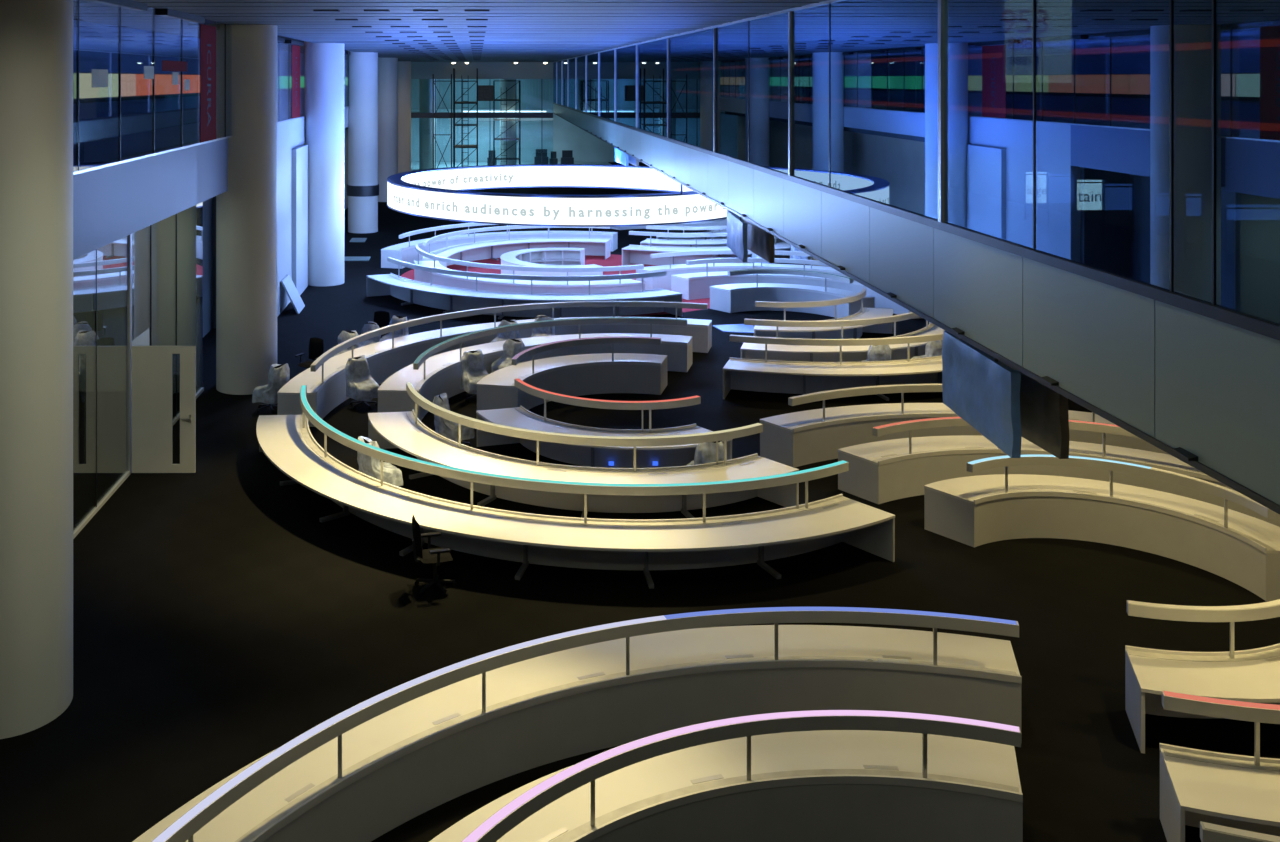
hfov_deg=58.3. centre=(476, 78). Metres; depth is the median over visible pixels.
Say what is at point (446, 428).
covered chair
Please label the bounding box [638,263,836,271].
countertop
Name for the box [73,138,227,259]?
balcony wall
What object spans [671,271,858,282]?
countertop
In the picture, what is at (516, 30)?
ceiling
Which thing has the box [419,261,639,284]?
countertop
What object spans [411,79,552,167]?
window
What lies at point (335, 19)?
ceiling vent
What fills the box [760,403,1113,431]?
countertop
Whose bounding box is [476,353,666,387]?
countertop
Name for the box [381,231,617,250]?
countertop
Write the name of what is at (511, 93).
column
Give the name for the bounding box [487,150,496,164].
cabinet
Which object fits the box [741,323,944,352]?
countertop
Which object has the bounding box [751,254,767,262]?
covered chair
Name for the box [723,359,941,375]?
countertop
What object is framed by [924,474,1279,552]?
countertop
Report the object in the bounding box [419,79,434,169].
column
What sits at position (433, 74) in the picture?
scaffold
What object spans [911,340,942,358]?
covered chair
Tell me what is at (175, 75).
paper notice
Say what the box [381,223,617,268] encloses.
curved desk
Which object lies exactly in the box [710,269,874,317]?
curved desk
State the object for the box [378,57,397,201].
column
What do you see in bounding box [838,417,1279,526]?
curved desk
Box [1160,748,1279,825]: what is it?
countertop
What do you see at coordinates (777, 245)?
cable tray
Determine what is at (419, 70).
wall
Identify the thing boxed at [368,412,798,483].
countertop
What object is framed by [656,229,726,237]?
countertop
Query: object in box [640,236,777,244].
countertop
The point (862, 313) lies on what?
cable tray
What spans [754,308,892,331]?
countertop
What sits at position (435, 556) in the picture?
office chair
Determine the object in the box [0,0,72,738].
column
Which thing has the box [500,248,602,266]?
countertop
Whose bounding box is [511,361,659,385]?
cable tray
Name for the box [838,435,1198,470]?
countertop
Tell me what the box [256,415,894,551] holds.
countertop
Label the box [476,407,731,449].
countertop
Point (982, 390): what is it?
screen
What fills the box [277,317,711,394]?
countertop
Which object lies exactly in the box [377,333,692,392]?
countertop
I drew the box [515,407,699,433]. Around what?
cable tray
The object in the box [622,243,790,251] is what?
countertop
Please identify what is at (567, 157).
cabinet
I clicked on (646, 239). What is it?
cable tray
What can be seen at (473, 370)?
covered chair
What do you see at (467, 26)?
ceiling vent
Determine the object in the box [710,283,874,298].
countertop
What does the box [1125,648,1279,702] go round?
countertop
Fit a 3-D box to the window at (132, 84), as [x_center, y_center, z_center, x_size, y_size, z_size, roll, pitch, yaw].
[-10.445,0.180,61.500,0.090,0.700,83.000,0,0,0]
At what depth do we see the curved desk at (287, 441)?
17.57 m
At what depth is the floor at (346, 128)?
33.68 m
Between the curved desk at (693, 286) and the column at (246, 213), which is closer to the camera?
the column at (246, 213)
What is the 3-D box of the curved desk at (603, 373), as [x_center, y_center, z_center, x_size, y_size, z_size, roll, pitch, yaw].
[2.202,6.885,26.842,5.392,1.331,1.845,0,0,-29]
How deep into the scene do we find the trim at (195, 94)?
34.22 m
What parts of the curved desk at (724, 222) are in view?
modesty panel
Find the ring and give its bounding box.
[387,164,737,226]
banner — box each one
[200,24,215,142]
[292,45,299,117]
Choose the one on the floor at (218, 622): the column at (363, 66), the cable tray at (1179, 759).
the column at (363, 66)
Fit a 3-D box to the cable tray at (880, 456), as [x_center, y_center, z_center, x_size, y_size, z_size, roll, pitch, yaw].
[10.855,6.817,19.457,7.452,0.006,2.149,0,0,26]
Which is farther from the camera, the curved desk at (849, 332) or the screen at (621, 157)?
the screen at (621, 157)
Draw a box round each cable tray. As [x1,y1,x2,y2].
[235,656,1016,841]
[300,415,847,525]
[310,330,479,392]
[388,274,664,295]
[406,411,762,472]
[414,341,674,390]
[424,238,608,257]
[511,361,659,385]
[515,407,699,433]
[551,769,1018,841]
[630,243,786,247]
[646,239,726,240]
[731,357,941,364]
[745,324,935,344]
[789,412,1114,428]
[839,307,866,319]
[872,448,1206,474]
[967,490,1274,549]
[1127,648,1279,661]
[1163,749,1279,770]
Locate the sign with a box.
[162,60,186,71]
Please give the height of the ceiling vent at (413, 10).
0.030 m
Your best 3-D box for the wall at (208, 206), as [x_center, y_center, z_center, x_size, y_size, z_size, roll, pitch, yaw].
[-7.415,5.075,30.950,1.570,4.950,6.900,0,0,0]
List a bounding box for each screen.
[615,148,628,165]
[629,156,638,166]
[727,210,747,261]
[744,219,774,262]
[942,331,1020,457]
[1002,362,1068,458]
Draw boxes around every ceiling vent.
[313,10,339,11]
[335,19,357,20]
[352,26,371,27]
[364,10,389,11]
[379,19,400,20]
[391,26,409,27]
[413,10,437,11]
[422,19,443,20]
[428,26,447,27]
[465,10,488,11]
[466,19,487,20]
[467,26,486,27]
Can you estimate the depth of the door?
21.60 m
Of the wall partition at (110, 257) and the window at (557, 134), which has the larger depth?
the window at (557, 134)
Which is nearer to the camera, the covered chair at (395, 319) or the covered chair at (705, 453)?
the covered chair at (705, 453)
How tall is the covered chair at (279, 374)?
1.090 m
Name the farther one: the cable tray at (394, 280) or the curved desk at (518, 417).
the cable tray at (394, 280)
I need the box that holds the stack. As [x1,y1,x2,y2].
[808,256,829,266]
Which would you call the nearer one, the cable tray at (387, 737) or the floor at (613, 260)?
the cable tray at (387, 737)
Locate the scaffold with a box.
[433,74,451,168]
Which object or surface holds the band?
attached to the column at (363, 66)
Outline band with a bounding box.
[347,184,378,196]
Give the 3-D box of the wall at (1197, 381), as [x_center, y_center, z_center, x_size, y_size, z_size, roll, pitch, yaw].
[11.820,2.488,43.650,12.080,1.375,86.700,0,0,0]
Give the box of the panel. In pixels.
[281,274,304,313]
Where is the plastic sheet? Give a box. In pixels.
[712,324,753,332]
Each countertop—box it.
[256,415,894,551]
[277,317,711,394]
[367,274,682,300]
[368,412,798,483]
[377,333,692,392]
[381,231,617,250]
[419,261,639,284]
[423,239,609,258]
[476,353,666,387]
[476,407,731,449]
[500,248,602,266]
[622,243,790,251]
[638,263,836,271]
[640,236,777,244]
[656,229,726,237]
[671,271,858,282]
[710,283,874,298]
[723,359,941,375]
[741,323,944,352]
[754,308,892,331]
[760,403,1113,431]
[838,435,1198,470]
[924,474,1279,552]
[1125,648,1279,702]
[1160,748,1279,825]
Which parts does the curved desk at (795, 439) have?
panel, rail post, rail, rail post, modesty panel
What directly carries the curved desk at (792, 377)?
on the floor at (218, 622)
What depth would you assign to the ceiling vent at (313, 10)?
21.43 m
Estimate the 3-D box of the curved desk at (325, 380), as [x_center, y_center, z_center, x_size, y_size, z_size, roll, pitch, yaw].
[0.375,6.885,29.421,13.241,1.331,3.832,0,0,-34]
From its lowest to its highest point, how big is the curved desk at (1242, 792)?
1.331 m
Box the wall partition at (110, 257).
[73,202,201,391]
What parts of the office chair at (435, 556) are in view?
backrest, leg, leg, armrest, seat, armrest, leg, leg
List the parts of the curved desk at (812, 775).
rail post, rail post, modesty panel, rail post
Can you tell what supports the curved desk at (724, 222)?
on the floor at (218, 622)
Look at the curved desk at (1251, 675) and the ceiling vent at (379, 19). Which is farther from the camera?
the ceiling vent at (379, 19)
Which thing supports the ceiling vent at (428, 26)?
attached to the ceiling at (516, 30)
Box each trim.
[73,86,347,103]
[83,0,350,54]
[292,145,307,294]
[302,106,348,142]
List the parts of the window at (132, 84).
pane, pane, pane, pane, pane, pane, pane, pane, pane, pane, pane, pane, pane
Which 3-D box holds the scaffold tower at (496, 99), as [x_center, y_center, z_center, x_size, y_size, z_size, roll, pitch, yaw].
[2.375,3.833,89.900,2.150,7.435,1.300,0,0,0]
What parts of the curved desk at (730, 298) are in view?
panel, rail, modesty panel, panel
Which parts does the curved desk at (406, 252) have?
panel, rail, modesty panel, panel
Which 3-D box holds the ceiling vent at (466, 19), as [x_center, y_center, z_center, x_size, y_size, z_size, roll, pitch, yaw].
[0.000,-1.295,24.730,0.470,0.030,0.260,0,0,0]
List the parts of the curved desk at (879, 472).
panel, rail post, rail, modesty panel, rail post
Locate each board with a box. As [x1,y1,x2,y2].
[344,257,370,260]
[350,238,366,241]
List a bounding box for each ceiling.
[73,0,347,59]
[132,0,825,61]
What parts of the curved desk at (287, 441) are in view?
rail post, rail post, rail post, rail post, rail, rail post, modesty panel, rail post, rail post, rail post, panel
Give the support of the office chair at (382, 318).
on the floor at (218, 622)
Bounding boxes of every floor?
[0,162,1279,841]
[73,127,347,168]
[400,254,709,316]
[411,109,547,112]
[411,162,611,170]
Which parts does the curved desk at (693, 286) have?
panel, rail, modesty panel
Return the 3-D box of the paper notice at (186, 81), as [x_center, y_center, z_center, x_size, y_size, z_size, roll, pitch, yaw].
[-5.863,0.120,22.850,0.006,0.220,0.400,0,0,0]
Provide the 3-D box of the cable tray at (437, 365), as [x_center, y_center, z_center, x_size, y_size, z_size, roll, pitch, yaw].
[1.483,6.817,27.801,8.181,0.006,2.082,0,0,-33]
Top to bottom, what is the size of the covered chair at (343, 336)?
1.090 m
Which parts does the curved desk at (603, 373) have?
panel, rail post, rail, modesty panel, rail post, panel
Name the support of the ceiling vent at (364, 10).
attached to the ceiling at (516, 30)
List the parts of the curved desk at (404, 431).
panel, rail post, rail post, rail post, rail, modesty panel, rail post, rail post, rail post, panel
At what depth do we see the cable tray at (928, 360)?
27.12 m
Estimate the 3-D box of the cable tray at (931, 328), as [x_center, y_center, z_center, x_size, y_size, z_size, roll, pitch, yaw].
[10.555,6.817,30.398,7.442,0.006,1.795,0,0,-30]
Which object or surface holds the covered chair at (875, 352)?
on the floor at (218, 622)
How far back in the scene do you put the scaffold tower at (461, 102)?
78.99 m
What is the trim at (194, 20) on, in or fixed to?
attached to the window at (288, 119)
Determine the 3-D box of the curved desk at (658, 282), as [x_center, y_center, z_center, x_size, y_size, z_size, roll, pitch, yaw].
[11.568,6.885,39.604,11.613,1.331,3.665,0,0,25]
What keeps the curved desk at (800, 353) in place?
on the floor at (218, 622)
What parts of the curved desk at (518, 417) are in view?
panel, rail post, rail, modesty panel, rail post, panel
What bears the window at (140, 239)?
attached to the wall partition at (110, 257)
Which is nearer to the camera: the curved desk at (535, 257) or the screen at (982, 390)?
the screen at (982, 390)
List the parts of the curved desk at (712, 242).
rail, modesty panel, panel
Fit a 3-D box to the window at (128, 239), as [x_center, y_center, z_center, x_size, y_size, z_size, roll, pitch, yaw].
[-6.665,5.085,7.845,0.090,4.930,27.690,0,0,0]
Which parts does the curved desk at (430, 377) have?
panel, rail, modesty panel, panel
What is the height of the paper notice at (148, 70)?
0.230 m
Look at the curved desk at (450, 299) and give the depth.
36.11 m
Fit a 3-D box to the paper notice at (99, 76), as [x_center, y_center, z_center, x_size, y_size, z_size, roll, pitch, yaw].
[-5.863,-0.010,17.575,0.006,0.280,0.750,0,0,0]
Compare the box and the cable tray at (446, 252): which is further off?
the box
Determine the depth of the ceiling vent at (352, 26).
28.01 m
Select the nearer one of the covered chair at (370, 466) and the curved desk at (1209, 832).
the curved desk at (1209, 832)
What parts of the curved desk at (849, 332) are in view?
modesty panel, rail, panel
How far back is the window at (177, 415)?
24.98 m
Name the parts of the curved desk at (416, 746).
rail post, rail post, rail post, rail post, modesty panel, rail post, paper strip, rail post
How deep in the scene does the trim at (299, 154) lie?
39.51 m
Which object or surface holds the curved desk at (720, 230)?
on the floor at (218, 622)
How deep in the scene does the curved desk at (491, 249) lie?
47.54 m
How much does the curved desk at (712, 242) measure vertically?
1.331 m
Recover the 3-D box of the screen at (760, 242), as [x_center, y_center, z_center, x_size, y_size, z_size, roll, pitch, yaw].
[6.988,3.667,28.050,0.196,1.400,2.501,0,0,-1]
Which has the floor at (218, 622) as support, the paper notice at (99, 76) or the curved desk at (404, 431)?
the curved desk at (404, 431)
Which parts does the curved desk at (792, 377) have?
panel, rail post, modesty panel, rail, rail post, rail post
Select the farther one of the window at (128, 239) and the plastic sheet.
the plastic sheet
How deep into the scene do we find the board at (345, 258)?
47.27 m
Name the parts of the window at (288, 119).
sill trim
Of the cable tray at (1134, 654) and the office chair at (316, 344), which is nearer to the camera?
the cable tray at (1134, 654)
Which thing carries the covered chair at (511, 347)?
on the floor at (218, 622)
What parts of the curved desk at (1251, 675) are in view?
panel, modesty panel, rail, rail post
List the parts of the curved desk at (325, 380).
panel, rail post, rail post, rail post, rail, modesty panel, panel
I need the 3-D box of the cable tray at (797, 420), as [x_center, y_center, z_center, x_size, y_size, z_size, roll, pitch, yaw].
[11.572,6.817,21.067,10.761,0.006,3.094,0,0,26]
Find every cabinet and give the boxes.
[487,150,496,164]
[534,149,547,163]
[549,151,557,163]
[561,150,573,163]
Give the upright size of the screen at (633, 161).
0.779 m
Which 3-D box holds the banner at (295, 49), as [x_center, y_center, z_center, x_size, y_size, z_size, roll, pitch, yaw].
[-6.321,0.090,39.500,0.013,2.520,1.800,0,0,0]
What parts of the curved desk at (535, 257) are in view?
shelf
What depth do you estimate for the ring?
37.37 m
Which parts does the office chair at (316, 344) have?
seat, backrest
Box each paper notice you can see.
[92,69,107,87]
[144,66,153,78]
[172,72,178,84]
[184,79,189,89]
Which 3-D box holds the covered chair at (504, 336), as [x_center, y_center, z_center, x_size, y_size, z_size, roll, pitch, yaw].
[0.745,7.005,30.082,0.763,1.090,0.786,0,0,30]
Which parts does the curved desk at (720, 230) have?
modesty panel, rail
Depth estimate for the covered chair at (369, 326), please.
29.80 m
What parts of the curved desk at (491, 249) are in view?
panel, modesty panel, rail, panel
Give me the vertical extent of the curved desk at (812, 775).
1.331 m
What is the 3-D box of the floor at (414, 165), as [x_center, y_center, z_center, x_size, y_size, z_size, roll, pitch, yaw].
[-0.070,7.544,95.000,23.860,0.012,15.400,0,0,0]
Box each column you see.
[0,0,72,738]
[216,22,276,394]
[304,41,343,285]
[348,51,377,232]
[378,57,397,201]
[398,61,410,172]
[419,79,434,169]
[500,79,516,164]
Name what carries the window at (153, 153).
on the balcony wall at (113, 203)
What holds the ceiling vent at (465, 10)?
attached to the ceiling at (516, 30)
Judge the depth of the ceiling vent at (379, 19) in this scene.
24.66 m
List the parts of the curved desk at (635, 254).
panel, rail, modesty panel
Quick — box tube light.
[463,111,545,111]
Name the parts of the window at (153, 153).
sill trim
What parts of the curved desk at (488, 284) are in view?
rail, modesty panel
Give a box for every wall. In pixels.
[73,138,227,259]
[202,196,215,337]
[277,117,303,316]
[344,129,347,210]
[411,62,552,78]
[553,102,1279,514]
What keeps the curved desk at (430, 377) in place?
on the floor at (218, 622)
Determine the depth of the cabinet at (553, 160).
98.09 m
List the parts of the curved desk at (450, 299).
panel, rail, modesty panel, panel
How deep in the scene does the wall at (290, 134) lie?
37.16 m
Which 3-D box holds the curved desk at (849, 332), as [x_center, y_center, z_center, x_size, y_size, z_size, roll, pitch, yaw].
[10.071,6.885,31.945,5.472,1.331,1.784,0,0,-29]
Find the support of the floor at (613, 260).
on the floor at (218, 622)
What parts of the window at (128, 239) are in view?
frame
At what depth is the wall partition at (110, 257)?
27.30 m
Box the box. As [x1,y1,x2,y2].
[478,85,493,100]
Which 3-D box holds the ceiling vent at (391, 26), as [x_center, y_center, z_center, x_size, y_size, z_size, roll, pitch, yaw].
[-1.900,-1.295,28.030,0.470,0.030,0.260,0,0,0]
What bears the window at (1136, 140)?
in the wall at (1197, 381)
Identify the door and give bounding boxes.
[132,346,195,472]
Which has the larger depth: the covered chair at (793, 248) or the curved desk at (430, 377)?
the covered chair at (793, 248)
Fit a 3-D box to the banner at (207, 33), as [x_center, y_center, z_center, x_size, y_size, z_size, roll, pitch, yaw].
[-5.861,0.090,24.675,0.013,2.520,1.450,0,0,0]
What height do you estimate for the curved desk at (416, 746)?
1.331 m
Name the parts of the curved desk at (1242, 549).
panel, rail post, rail post, rail, modesty panel, rail post, panel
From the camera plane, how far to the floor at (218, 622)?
16.30 m
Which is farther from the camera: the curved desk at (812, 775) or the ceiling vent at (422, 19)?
the ceiling vent at (422, 19)
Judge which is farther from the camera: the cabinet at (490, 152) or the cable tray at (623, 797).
the cabinet at (490, 152)
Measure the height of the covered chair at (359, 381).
1.090 m
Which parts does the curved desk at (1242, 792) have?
panel, rail, modesty panel, rail post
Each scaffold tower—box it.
[453,68,477,166]
[493,80,520,164]
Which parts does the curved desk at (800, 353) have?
panel, rail, rail post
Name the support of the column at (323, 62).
on the floor at (218, 622)
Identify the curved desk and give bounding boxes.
[132,607,1021,841]
[256,385,894,588]
[277,301,711,426]
[367,257,682,318]
[368,382,798,517]
[377,317,692,420]
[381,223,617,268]
[414,245,644,292]
[422,225,609,267]
[429,710,1022,841]
[476,337,666,410]
[476,379,731,467]
[500,248,602,280]
[610,216,743,230]
[622,231,790,265]
[636,250,849,289]
[640,225,784,246]
[656,219,726,239]
[671,258,921,318]
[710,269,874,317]
[723,333,942,400]
[741,312,944,361]
[754,287,892,338]
[760,384,1169,467]
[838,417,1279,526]
[924,454,1279,600]
[1125,599,1279,753]
[1159,690,1279,841]
[1200,821,1279,841]
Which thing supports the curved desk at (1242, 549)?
on the floor at (218, 622)
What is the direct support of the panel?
on the floor at (218, 622)
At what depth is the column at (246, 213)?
27.10 m
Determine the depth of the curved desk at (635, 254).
45.73 m
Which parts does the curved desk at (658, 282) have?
panel, rail, modesty panel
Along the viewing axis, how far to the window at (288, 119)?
38.09 m
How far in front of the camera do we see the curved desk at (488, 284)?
37.69 m
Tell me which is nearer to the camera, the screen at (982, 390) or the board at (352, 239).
the screen at (982, 390)
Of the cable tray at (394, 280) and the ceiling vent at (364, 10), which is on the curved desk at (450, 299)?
the cable tray at (394, 280)
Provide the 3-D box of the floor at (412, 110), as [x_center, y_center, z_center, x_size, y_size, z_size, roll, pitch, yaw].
[-1.570,2.840,97.850,14.860,0.220,9.700,0,0,0]
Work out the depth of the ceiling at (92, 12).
30.14 m
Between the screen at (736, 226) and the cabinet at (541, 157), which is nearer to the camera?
the screen at (736, 226)
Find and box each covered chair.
[252,363,289,413]
[333,330,358,356]
[345,355,379,409]
[357,436,402,485]
[359,321,380,346]
[380,316,407,341]
[433,393,474,446]
[460,349,487,401]
[490,320,518,342]
[491,339,524,372]
[531,315,554,336]
[686,441,723,465]
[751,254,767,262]
[790,245,807,264]
[860,345,891,361]
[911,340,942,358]
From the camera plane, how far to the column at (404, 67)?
83.55 m
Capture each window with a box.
[73,0,232,174]
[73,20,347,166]
[73,72,347,98]
[73,234,131,538]
[132,223,156,345]
[141,214,203,424]
[277,42,348,122]
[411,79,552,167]
[411,79,639,161]
[553,0,1279,324]
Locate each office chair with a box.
[295,337,323,367]
[374,311,389,337]
[412,514,456,596]
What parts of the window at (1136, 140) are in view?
frame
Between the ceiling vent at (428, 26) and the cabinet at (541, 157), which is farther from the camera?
the cabinet at (541, 157)
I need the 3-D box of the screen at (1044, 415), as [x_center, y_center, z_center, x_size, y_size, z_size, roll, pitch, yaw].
[6.681,3.716,14.085,0.193,1.302,2.234,0,0,-3]
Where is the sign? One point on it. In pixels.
(166, 65)
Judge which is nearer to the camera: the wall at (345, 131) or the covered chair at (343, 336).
the covered chair at (343, 336)
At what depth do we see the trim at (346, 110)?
54.40 m
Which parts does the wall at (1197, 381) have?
sill rail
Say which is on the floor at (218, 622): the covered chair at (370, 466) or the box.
the covered chair at (370, 466)
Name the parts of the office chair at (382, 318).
backrest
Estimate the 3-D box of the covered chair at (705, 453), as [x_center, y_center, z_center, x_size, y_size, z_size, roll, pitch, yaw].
[4.152,7.005,20.509,0.763,1.090,0.786,0,0,-10]
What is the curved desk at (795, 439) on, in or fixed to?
on the floor at (218, 622)
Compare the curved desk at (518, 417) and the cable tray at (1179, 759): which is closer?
the cable tray at (1179, 759)
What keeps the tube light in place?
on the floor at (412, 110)
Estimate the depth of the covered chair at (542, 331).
30.68 m
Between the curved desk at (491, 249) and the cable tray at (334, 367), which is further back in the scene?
the curved desk at (491, 249)

